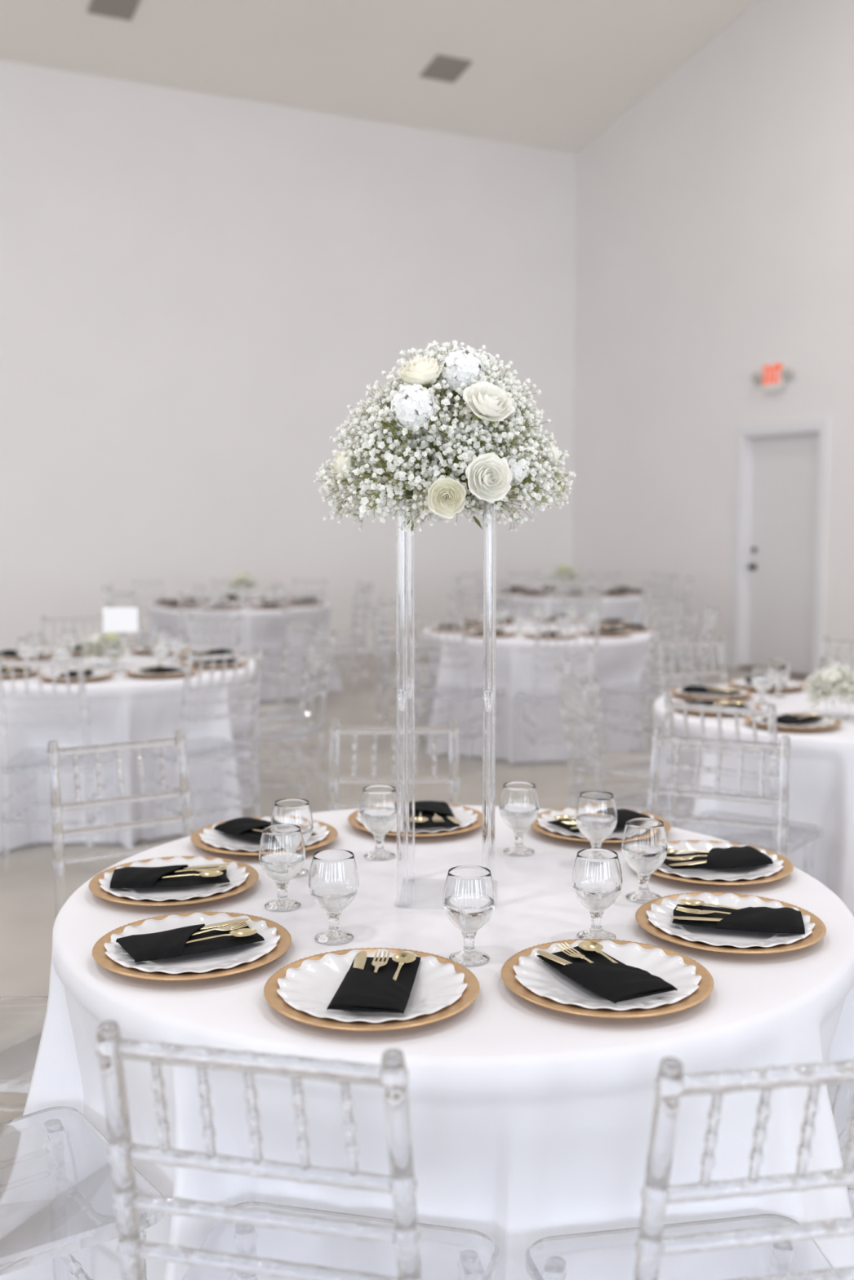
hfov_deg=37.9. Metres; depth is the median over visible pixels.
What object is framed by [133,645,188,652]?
dinner plate
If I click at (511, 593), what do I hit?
charger plate
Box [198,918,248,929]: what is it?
knife
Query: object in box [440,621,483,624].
dinner plate
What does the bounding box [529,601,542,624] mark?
goblet
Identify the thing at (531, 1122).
tablecloth
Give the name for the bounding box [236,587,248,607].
goblet
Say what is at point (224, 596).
banquet chair
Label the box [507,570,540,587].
banquet chair
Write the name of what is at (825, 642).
banquet chair
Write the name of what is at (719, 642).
banquet chair
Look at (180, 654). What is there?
charger plate
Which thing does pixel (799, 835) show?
banquet chair
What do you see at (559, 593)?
charger plate
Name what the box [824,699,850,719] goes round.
vase
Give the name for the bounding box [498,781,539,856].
goblet
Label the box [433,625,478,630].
dinner plate
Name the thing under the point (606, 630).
napkin
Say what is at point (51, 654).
charger plate
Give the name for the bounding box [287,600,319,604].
dinner plate
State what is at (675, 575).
banquet chair
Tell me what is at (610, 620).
napkin
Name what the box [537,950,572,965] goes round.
knife
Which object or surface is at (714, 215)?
wall
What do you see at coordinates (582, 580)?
goblet
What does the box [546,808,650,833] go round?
napkin
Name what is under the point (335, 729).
banquet chair
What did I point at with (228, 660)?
napkin
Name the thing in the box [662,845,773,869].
napkin
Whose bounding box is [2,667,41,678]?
charger plate
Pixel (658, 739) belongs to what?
banquet chair
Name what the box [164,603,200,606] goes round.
dinner plate
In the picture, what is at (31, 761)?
banquet chair
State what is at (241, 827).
napkin
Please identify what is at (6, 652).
napkin
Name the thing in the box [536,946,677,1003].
napkin
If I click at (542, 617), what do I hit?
charger plate
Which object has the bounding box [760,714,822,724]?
napkin
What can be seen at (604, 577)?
goblet
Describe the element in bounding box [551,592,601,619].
banquet chair
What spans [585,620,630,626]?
charger plate
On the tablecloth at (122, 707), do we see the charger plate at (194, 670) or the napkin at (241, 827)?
the charger plate at (194, 670)
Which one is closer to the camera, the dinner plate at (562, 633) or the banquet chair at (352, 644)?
the dinner plate at (562, 633)
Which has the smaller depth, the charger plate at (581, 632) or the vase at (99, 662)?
the vase at (99, 662)
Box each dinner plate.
[0,651,51,657]
[1,666,37,675]
[42,670,109,679]
[71,645,104,652]
[98,856,248,901]
[104,912,279,973]
[129,666,193,675]
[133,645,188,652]
[154,600,190,603]
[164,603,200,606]
[176,597,209,599]
[181,649,238,656]
[182,659,242,666]
[199,816,329,851]
[204,604,240,607]
[252,603,288,606]
[276,948,466,1022]
[287,598,319,600]
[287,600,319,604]
[355,803,477,833]
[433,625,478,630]
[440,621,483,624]
[466,629,513,635]
[513,939,701,1010]
[520,591,551,594]
[527,631,574,636]
[537,807,660,839]
[540,617,578,621]
[582,629,629,634]
[586,620,626,624]
[604,624,648,629]
[609,587,633,590]
[615,590,643,592]
[645,892,814,947]
[657,840,783,880]
[675,685,747,697]
[680,698,755,708]
[731,679,801,688]
[749,712,835,728]
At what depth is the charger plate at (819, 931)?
2.16 m
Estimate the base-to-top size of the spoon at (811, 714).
0.008 m
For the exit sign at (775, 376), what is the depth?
11.61 m
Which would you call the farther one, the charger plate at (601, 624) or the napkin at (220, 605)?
the napkin at (220, 605)
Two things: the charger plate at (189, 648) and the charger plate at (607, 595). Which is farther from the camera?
the charger plate at (607, 595)
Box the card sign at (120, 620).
[102,607,137,671]
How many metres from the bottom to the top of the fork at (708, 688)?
0.008 m
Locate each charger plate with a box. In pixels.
[0,651,52,660]
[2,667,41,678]
[40,670,114,682]
[71,652,103,654]
[88,855,258,906]
[92,911,291,980]
[124,666,197,678]
[129,646,192,654]
[152,600,191,604]
[161,603,202,608]
[173,598,212,601]
[177,651,240,657]
[178,658,245,668]
[190,816,337,856]
[200,604,243,609]
[219,596,253,599]
[249,604,290,608]
[257,596,295,600]
[263,947,479,1031]
[282,601,320,605]
[347,803,482,837]
[430,626,481,631]
[438,621,483,626]
[465,630,516,636]
[479,617,514,623]
[496,590,530,594]
[500,938,714,1017]
[518,592,553,596]
[524,631,578,639]
[530,806,671,844]
[533,587,556,590]
[533,617,581,622]
[557,593,594,596]
[569,586,599,590]
[579,630,632,636]
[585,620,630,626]
[595,592,631,596]
[600,625,652,631]
[612,590,647,594]
[635,892,826,954]
[652,840,793,885]
[670,686,752,700]
[677,699,760,715]
[726,679,806,691]
[743,712,841,731]
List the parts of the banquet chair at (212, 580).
post, rail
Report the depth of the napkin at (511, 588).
12.30 m
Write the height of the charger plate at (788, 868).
0.022 m
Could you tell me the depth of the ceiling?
11.82 m
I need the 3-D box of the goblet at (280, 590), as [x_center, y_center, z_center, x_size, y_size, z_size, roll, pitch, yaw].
[-1.238,-0.382,10.525,0.089,0.152,0.089,3,6,24]
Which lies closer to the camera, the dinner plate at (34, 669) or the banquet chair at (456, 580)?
the dinner plate at (34, 669)
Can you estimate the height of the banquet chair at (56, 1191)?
0.927 m
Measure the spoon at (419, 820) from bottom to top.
0.008 m
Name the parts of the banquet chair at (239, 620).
post, rail, rail, post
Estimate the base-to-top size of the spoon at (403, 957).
0.008 m
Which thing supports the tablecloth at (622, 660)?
on the round table
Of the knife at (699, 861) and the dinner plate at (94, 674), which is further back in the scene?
the dinner plate at (94, 674)
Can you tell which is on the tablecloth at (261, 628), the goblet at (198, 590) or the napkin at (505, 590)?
the goblet at (198, 590)
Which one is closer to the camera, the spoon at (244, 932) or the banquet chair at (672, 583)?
the spoon at (244, 932)
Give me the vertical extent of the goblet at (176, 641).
0.152 m
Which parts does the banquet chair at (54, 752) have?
post, rail, rail, rail, rail, post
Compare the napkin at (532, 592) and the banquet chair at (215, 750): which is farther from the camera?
the napkin at (532, 592)
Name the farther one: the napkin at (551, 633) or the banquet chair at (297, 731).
the napkin at (551, 633)
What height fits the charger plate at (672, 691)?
0.022 m
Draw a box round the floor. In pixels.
[0,649,815,1123]
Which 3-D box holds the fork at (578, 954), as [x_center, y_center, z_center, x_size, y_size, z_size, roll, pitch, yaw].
[0.266,0.517,1.983,0.024,0.008,0.193,-3,7,-28]
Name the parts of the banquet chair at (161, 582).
post, rail, seat, rail, rail, rail, post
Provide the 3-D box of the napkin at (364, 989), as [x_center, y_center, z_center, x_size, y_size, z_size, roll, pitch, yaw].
[-0.077,0.524,1.927,0.116,0.022,0.230,1,6,6]
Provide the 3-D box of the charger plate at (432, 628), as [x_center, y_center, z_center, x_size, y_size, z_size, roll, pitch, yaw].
[0.187,-0.070,8.066,0.334,0.022,0.334,-2,6,-19]
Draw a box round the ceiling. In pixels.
[0,0,758,154]
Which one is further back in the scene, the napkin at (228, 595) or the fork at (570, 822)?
the napkin at (228, 595)
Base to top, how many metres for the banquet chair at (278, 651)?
0.927 m
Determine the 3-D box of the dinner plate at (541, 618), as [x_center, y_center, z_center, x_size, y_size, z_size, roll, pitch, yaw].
[0.915,-0.140,8.717,0.295,0.022,0.295,1,6,5]
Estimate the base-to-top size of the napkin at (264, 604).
0.022 m
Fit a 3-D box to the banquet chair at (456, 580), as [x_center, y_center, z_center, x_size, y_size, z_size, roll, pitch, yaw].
[0.500,-0.151,11.924,0.478,0.927,0.430,-1,6,-5]
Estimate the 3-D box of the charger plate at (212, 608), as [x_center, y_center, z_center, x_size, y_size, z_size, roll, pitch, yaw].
[-1.639,-0.261,9.962,0.334,0.022,0.334,1,6,14]
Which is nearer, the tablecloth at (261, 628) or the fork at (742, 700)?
the fork at (742, 700)
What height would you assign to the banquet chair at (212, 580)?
0.927 m
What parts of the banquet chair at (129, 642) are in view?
post, post, seat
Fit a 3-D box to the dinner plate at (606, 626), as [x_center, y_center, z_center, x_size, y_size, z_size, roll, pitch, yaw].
[1.300,-0.079,8.104,0.295,0.022,0.295,0,6,1]
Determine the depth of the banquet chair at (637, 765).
5.35 m
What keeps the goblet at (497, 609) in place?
on the tablecloth at (622, 660)
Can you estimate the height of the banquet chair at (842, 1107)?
0.927 m
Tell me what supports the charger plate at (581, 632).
on the tablecloth at (622, 660)
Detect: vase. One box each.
[94,655,111,666]
[238,588,248,604]
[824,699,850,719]
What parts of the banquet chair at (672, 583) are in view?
post, rail, rail, rail, rail, post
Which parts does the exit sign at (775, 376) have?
panel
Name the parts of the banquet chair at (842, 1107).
leg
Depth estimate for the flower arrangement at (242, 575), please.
10.46 m
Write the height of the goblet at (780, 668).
0.152 m
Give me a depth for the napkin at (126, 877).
2.46 m
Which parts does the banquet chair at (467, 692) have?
post, rail, rail, rail, rail, leg, seat, post, leg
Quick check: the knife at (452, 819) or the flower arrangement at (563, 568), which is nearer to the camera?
the knife at (452, 819)
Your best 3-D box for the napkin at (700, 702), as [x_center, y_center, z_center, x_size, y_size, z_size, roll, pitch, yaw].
[1.104,0.242,4.750,0.230,0.022,0.116,0,6,-2]
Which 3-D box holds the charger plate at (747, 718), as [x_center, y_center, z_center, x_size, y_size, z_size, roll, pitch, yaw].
[1.297,0.295,4.419,0.334,0.022,0.334,1,6,14]
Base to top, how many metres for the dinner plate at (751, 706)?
0.022 m
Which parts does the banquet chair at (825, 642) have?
post, rail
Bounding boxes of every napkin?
[0,649,44,655]
[1,666,33,673]
[57,670,93,677]
[73,644,103,650]
[110,864,230,888]
[115,921,264,962]
[137,666,184,673]
[158,599,186,602]
[167,602,198,605]
[192,658,238,663]
[193,648,234,655]
[213,604,230,606]
[213,817,317,840]
[226,594,237,597]
[259,603,281,606]
[288,600,315,603]
[293,596,316,599]
[326,956,420,1013]
[414,800,460,828]
[438,624,474,628]
[463,619,479,623]
[473,629,505,633]
[498,617,513,620]
[500,589,525,591]
[509,586,528,589]
[522,591,547,594]
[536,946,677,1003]
[541,631,560,635]
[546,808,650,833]
[569,592,585,595]
[588,628,626,633]
[600,618,624,622]
[602,591,626,594]
[608,586,631,589]
[608,623,645,627]
[618,589,643,591]
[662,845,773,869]
[671,903,804,933]
[680,685,740,694]
[683,700,749,707]
[744,676,787,686]
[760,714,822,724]
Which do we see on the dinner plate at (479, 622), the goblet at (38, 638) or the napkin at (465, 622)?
the napkin at (465, 622)
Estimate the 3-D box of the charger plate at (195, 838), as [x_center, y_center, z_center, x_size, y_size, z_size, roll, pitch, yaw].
[-0.370,0.453,2.840,0.334,0.022,0.334,0,6,-2]
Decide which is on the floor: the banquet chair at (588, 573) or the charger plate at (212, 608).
the banquet chair at (588, 573)
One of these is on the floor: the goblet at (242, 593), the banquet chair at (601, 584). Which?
the banquet chair at (601, 584)
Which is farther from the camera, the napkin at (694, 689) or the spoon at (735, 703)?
the napkin at (694, 689)
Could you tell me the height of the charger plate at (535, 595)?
0.022 m
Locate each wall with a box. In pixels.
[0,60,576,651]
[571,0,853,671]
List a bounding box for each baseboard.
[333,643,427,653]
[653,647,852,678]
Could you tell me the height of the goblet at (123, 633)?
0.152 m
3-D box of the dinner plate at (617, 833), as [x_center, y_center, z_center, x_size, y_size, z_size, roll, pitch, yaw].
[0.407,0.438,2.942,0.295,0.022,0.295,1,6,12]
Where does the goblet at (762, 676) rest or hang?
on the tablecloth at (821, 786)
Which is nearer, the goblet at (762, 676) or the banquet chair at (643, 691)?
the goblet at (762, 676)
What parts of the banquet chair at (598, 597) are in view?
post, rail, rail, post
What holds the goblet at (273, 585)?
on the tablecloth at (261, 628)
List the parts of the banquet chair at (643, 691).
leg, seat, leg, post, rail, rail, rail, rail, post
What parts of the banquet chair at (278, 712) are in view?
seat, post, rail, rail, rail, rail, post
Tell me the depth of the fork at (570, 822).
2.89 m
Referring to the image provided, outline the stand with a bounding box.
[394,498,498,905]
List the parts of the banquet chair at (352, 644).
seat, post, rail, rail, rail, post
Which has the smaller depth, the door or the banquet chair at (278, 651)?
the banquet chair at (278, 651)
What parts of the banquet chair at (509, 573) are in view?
post, rail, rail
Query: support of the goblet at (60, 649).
on the tablecloth at (122, 707)
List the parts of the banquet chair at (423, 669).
post, rail, rail, rail, rail, seat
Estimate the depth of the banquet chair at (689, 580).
11.70 m
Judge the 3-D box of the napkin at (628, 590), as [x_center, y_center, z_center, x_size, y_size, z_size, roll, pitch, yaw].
[1.942,-0.474,11.894,0.230,0.022,0.116,2,6,22]
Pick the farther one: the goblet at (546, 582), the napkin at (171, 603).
the goblet at (546, 582)
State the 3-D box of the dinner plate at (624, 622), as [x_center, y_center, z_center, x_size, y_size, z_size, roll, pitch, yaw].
[1.219,-0.116,8.480,0.295,0.022,0.295,0,6,-4]
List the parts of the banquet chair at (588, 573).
rail, post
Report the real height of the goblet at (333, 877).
0.152 m
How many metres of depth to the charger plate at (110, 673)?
5.58 m
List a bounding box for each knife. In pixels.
[178,863,229,869]
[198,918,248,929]
[352,951,367,968]
[444,814,462,824]
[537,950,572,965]
[668,860,706,866]
[669,915,722,920]
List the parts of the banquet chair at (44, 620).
post, rail, rail, post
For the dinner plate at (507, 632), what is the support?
on the tablecloth at (622, 660)
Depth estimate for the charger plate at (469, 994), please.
1.85 m
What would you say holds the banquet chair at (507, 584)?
on the floor
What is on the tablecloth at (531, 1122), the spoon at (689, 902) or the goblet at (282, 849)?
the goblet at (282, 849)
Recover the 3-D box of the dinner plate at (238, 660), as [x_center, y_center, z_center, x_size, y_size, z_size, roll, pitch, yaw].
[-1.060,0.116,6.164,0.295,0.022,0.295,3,6,25]
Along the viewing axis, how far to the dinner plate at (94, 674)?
5.72 m
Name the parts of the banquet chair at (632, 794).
post, rail, rail, rail, rail, post, seat, leg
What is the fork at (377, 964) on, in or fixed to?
in the napkin at (364, 989)
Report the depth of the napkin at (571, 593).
11.35 m
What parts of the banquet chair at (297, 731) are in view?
leg, seat, post, rail, rail, rail, rail, post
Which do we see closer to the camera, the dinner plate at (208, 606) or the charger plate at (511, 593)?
the dinner plate at (208, 606)
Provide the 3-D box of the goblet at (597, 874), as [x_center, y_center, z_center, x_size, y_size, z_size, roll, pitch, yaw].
[0.300,0.452,2.198,0.089,0.152,0.089,-1,6,-13]
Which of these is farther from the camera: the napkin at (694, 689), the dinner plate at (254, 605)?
the dinner plate at (254, 605)
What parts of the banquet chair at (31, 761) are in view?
post, leg, rail, rail, rail, rail, seat, post, leg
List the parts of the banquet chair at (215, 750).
leg, post, seat, leg, rail, rail, rail, rail, post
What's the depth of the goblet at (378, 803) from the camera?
2.69 m
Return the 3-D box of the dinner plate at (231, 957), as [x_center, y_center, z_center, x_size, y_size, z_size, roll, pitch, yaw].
[-0.398,0.521,2.119,0.295,0.022,0.295,1,6,11]
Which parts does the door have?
knob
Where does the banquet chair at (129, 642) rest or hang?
on the floor
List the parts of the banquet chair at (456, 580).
post, post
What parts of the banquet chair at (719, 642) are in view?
post, rail, rail, rail, post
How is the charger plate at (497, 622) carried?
on the tablecloth at (622, 660)
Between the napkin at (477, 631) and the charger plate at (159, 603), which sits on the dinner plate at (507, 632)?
the napkin at (477, 631)
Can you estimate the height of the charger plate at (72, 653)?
0.022 m
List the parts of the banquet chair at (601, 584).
post, rail, rail, post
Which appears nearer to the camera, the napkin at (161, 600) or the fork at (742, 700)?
the fork at (742, 700)
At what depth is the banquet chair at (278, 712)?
6.73 m
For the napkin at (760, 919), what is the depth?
2.20 m
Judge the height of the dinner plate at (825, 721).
0.022 m
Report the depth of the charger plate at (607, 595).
11.46 m
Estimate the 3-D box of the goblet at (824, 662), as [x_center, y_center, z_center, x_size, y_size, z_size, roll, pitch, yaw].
[1.684,0.150,5.210,0.089,0.152,0.089,-2,6,-17]
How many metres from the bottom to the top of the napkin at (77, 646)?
0.022 m
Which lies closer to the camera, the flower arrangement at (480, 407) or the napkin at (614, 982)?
the napkin at (614, 982)
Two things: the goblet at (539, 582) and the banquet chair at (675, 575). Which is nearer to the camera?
the goblet at (539, 582)
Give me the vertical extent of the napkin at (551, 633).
0.022 m
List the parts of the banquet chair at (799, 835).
post, rail, rail, rail, rail, seat, post, leg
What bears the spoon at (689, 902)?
in the napkin at (760, 919)
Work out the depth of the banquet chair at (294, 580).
11.50 m
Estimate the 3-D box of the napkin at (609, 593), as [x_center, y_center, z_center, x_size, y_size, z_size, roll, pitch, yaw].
[1.739,-0.442,11.568,0.114,0.022,0.227,-4,7,-33]
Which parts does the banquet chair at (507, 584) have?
post, rail, rail, post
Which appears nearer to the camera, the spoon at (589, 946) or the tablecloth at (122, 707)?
the spoon at (589, 946)
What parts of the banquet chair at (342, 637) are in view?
seat, post, rail, post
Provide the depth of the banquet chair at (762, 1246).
1.39 m
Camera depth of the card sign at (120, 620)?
5.97 m
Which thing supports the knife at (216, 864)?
in the napkin at (126, 877)
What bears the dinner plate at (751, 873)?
on the tablecloth at (531, 1122)
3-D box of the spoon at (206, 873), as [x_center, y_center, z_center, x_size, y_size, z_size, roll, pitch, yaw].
[-0.499,0.468,2.465,0.188,0.008,0.038,-1,6,-6]
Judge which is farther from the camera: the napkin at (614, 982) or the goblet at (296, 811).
the goblet at (296, 811)
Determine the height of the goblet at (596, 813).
0.152 m
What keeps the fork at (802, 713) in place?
in the napkin at (788, 719)
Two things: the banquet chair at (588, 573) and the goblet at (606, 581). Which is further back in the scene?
the banquet chair at (588, 573)
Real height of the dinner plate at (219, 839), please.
0.022 m
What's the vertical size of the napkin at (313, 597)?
0.022 m
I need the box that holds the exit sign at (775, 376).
[751,361,793,392]
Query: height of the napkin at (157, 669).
0.022 m
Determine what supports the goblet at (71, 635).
on the tablecloth at (122, 707)
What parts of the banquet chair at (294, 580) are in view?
post, rail, rail, post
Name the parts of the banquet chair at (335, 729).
post, rail, rail, rail, post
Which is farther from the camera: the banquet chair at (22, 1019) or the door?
the door
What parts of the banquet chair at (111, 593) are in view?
post, rail, post, seat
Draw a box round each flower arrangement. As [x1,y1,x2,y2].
[79,631,128,663]
[227,569,258,593]
[312,339,575,535]
[546,562,581,583]
[801,662,853,711]
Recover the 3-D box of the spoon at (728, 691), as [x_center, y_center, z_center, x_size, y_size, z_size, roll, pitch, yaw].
[1.171,0.205,5.098,0.188,0.007,0.038,3,7,32]
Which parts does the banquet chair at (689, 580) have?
seat, post, post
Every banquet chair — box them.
[0,655,116,872]
[0,995,48,1112]
[0,1106,164,1279]
[40,613,105,651]
[47,728,194,918]
[95,1020,498,1279]
[102,582,146,645]
[108,588,151,648]
[131,578,165,638]
[141,646,262,844]
[178,591,242,652]
[184,613,242,652]
[210,577,251,598]
[231,631,336,811]
[253,589,325,705]
[257,618,323,794]
[291,577,327,601]
[307,584,373,701]
[327,718,460,811]
[333,580,372,687]
[366,604,437,753]
[378,599,430,725]
[414,615,505,773]
[447,594,483,618]
[452,575,466,619]
[458,571,483,620]
[476,578,512,621]
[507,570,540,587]
[515,617,599,778]
[524,1056,853,1279]
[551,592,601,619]
[554,664,694,815]
[560,581,603,619]
[561,644,651,806]
[586,569,620,587]
[599,611,697,753]
[638,579,674,673]
[639,595,682,706]
[642,603,718,751]
[646,572,677,656]
[646,727,791,857]
[648,575,693,671]
[656,635,727,697]
[663,694,822,876]
[819,635,853,679]
[831,1082,853,1217]
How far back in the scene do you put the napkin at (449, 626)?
8.02 m
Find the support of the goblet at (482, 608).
on the tablecloth at (622, 660)
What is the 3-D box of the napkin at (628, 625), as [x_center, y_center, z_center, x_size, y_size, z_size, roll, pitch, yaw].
[1.300,-0.094,8.101,0.230,0.022,0.115,-1,6,-6]
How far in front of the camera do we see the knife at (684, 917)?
2.21 m
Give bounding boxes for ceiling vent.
[87,0,140,21]
[419,54,471,83]
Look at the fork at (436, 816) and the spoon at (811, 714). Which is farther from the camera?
the spoon at (811, 714)
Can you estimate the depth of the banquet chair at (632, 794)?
4.67 m
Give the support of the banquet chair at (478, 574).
on the floor
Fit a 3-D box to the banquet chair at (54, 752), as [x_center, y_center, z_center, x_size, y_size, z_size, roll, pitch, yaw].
[-0.703,0.730,3.135,0.430,0.927,0.478,-3,7,-30]
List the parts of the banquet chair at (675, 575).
post, rail, rail, rail, post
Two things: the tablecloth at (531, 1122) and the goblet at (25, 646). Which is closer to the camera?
the tablecloth at (531, 1122)
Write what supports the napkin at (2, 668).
on the dinner plate at (34, 669)
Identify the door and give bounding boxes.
[729,417,829,679]
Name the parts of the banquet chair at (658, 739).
post, rail, rail, rail, post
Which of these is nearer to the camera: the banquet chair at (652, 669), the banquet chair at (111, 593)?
the banquet chair at (652, 669)
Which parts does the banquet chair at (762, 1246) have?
post, seat, rail, rail, rail, rail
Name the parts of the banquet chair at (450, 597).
post, rail, rail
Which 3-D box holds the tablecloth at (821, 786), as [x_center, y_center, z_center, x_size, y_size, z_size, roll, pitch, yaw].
[1.726,0.634,4.905,1.777,0.749,1.918,0,6,0]
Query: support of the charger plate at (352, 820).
on the tablecloth at (531, 1122)
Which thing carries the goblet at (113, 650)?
on the tablecloth at (122, 707)
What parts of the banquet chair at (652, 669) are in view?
post, rail, seat, rail, rail, post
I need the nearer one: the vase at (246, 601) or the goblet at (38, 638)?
the goblet at (38, 638)
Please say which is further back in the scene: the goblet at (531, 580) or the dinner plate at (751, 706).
the goblet at (531, 580)
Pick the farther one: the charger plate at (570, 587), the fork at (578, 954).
the charger plate at (570, 587)
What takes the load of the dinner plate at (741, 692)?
on the charger plate at (672, 691)
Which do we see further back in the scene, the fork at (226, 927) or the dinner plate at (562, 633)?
the dinner plate at (562, 633)
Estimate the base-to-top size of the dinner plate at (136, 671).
0.022 m
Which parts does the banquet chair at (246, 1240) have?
post, rail, rail, rail, rail, seat, post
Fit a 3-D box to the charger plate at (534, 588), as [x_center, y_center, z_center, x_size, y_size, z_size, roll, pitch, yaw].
[1.215,-0.519,12.548,0.334,0.022,0.334,1,6,8]
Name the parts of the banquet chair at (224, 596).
post, rail, rail, rail, rail, seat, post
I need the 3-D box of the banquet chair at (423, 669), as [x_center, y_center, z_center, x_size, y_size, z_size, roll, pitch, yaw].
[-0.040,0.178,8.643,0.478,0.927,0.430,4,7,32]
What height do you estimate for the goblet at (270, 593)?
0.152 m
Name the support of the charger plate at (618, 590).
on the tablecloth at (626, 608)
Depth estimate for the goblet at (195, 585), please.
10.58 m
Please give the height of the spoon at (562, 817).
0.008 m
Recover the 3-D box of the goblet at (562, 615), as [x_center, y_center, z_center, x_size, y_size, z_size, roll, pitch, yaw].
[0.857,-0.114,7.848,0.089,0.152,0.089,-1,6,-11]
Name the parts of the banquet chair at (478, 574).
post, rail, rail, rail, post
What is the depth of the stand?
2.35 m
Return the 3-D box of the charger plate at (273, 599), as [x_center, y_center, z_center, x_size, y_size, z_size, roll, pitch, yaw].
[-1.332,-0.367,11.026,0.334,0.022,0.334,3,7,30]
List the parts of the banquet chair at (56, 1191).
leg, leg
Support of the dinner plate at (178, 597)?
on the tablecloth at (261, 628)
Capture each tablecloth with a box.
[0,648,255,853]
[0,804,853,1279]
[146,598,343,702]
[420,619,657,764]
[496,588,655,663]
[653,681,853,916]
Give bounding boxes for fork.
[168,865,227,873]
[190,920,253,936]
[371,950,390,972]
[431,811,444,822]
[555,942,593,963]
[560,821,576,824]
[665,854,707,860]
[675,906,730,914]
[708,688,737,689]
[713,700,744,703]
[794,711,808,715]
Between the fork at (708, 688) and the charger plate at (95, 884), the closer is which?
the charger plate at (95, 884)
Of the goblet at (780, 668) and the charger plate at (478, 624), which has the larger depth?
the charger plate at (478, 624)
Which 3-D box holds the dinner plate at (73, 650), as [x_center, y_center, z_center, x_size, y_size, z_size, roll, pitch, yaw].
[-1.832,0.056,6.763,0.295,0.022,0.295,-1,6,-10]
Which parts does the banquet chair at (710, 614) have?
leg, seat, post, post, rail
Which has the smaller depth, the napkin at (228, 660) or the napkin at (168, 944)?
the napkin at (168, 944)
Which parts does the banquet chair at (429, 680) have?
rail, post, rail, rail, post, seat, leg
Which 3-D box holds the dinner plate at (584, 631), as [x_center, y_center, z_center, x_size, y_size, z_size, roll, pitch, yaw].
[1.118,-0.045,7.764,0.295,0.022,0.295,1,6,9]
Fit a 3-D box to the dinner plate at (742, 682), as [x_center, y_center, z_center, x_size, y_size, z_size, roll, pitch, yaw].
[1.467,0.195,5.377,0.295,0.022,0.295,4,7,36]
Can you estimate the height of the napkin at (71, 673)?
0.022 m
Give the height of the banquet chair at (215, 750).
0.927 m
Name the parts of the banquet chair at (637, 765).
post, rail, rail, rail, rail, post, seat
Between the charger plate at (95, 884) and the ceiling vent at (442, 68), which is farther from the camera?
the ceiling vent at (442, 68)
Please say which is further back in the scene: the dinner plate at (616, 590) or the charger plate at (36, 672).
the dinner plate at (616, 590)
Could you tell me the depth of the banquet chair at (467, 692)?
7.35 m
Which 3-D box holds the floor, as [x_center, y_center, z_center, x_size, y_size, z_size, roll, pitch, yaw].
[-2.119,1.311,2.461,18.413,0.100,18.478,-3,6,-28]
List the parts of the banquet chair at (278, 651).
leg, post, seat, leg, rail, rail, rail, rail, post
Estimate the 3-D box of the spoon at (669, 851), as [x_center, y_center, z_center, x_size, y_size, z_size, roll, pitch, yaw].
[0.578,0.450,2.645,0.188,0.008,0.038,0,6,-5]
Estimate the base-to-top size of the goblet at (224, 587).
0.152 m
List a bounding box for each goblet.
[16,637,35,667]
[26,632,44,660]
[51,640,71,671]
[59,629,77,659]
[103,640,123,673]
[115,631,126,657]
[151,636,169,666]
[155,628,171,658]
[167,632,184,663]
[193,586,204,604]
[195,585,204,603]
[209,587,221,604]
[217,583,228,601]
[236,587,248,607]
[248,583,258,601]
[258,823,305,911]
[265,586,275,603]
[270,798,313,877]
[271,583,280,601]
[275,585,285,604]
[308,848,359,944]
[359,785,396,860]
[442,865,495,965]
[480,605,483,628]
[496,607,499,622]
[497,602,509,626]
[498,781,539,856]
[512,609,527,634]
[528,576,537,591]
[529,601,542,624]
[534,577,543,591]
[543,575,551,591]
[553,578,562,594]
[555,609,569,631]
[564,602,577,626]
[571,848,622,939]
[575,791,617,848]
[579,578,588,593]
[586,608,599,629]
[588,604,601,628]
[601,577,610,592]
[604,577,612,592]
[621,817,667,902]
[751,664,773,705]
[768,658,790,697]
[817,657,839,694]
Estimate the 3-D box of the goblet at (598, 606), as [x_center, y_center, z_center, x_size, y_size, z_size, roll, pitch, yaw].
[1.111,-0.154,8.249,0.089,0.152,0.089,-2,6,-20]
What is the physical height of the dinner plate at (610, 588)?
0.022 m
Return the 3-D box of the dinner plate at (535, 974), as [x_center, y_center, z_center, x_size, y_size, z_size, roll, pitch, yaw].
[0.284,0.535,1.973,0.295,0.022,0.295,6,8,44]
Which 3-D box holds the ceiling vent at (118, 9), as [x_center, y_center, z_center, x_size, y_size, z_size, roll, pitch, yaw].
[-2.683,-5.466,10.685,0.380,0.100,0.375,-3,6,-28]
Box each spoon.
[160,871,222,878]
[186,928,257,943]
[391,951,416,980]
[414,810,428,822]
[552,814,575,820]
[577,941,617,963]
[666,848,708,854]
[678,898,739,910]
[707,689,734,692]
[712,702,746,704]
[797,713,819,718]
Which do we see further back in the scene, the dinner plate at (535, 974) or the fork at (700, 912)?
the fork at (700, 912)
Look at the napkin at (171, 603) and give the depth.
10.08 m
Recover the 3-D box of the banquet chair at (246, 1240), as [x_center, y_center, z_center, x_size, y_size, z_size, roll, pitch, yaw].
[-0.150,0.878,1.649,0.430,0.927,0.478,1,6,13]
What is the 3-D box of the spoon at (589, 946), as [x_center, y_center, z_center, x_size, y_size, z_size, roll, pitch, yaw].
[0.299,0.516,1.993,0.038,0.008,0.188,-3,6,-24]
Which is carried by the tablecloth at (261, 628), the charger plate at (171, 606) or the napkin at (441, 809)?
the charger plate at (171, 606)
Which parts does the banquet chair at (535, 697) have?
leg, post, seat, rail, rail, rail, rail, leg, post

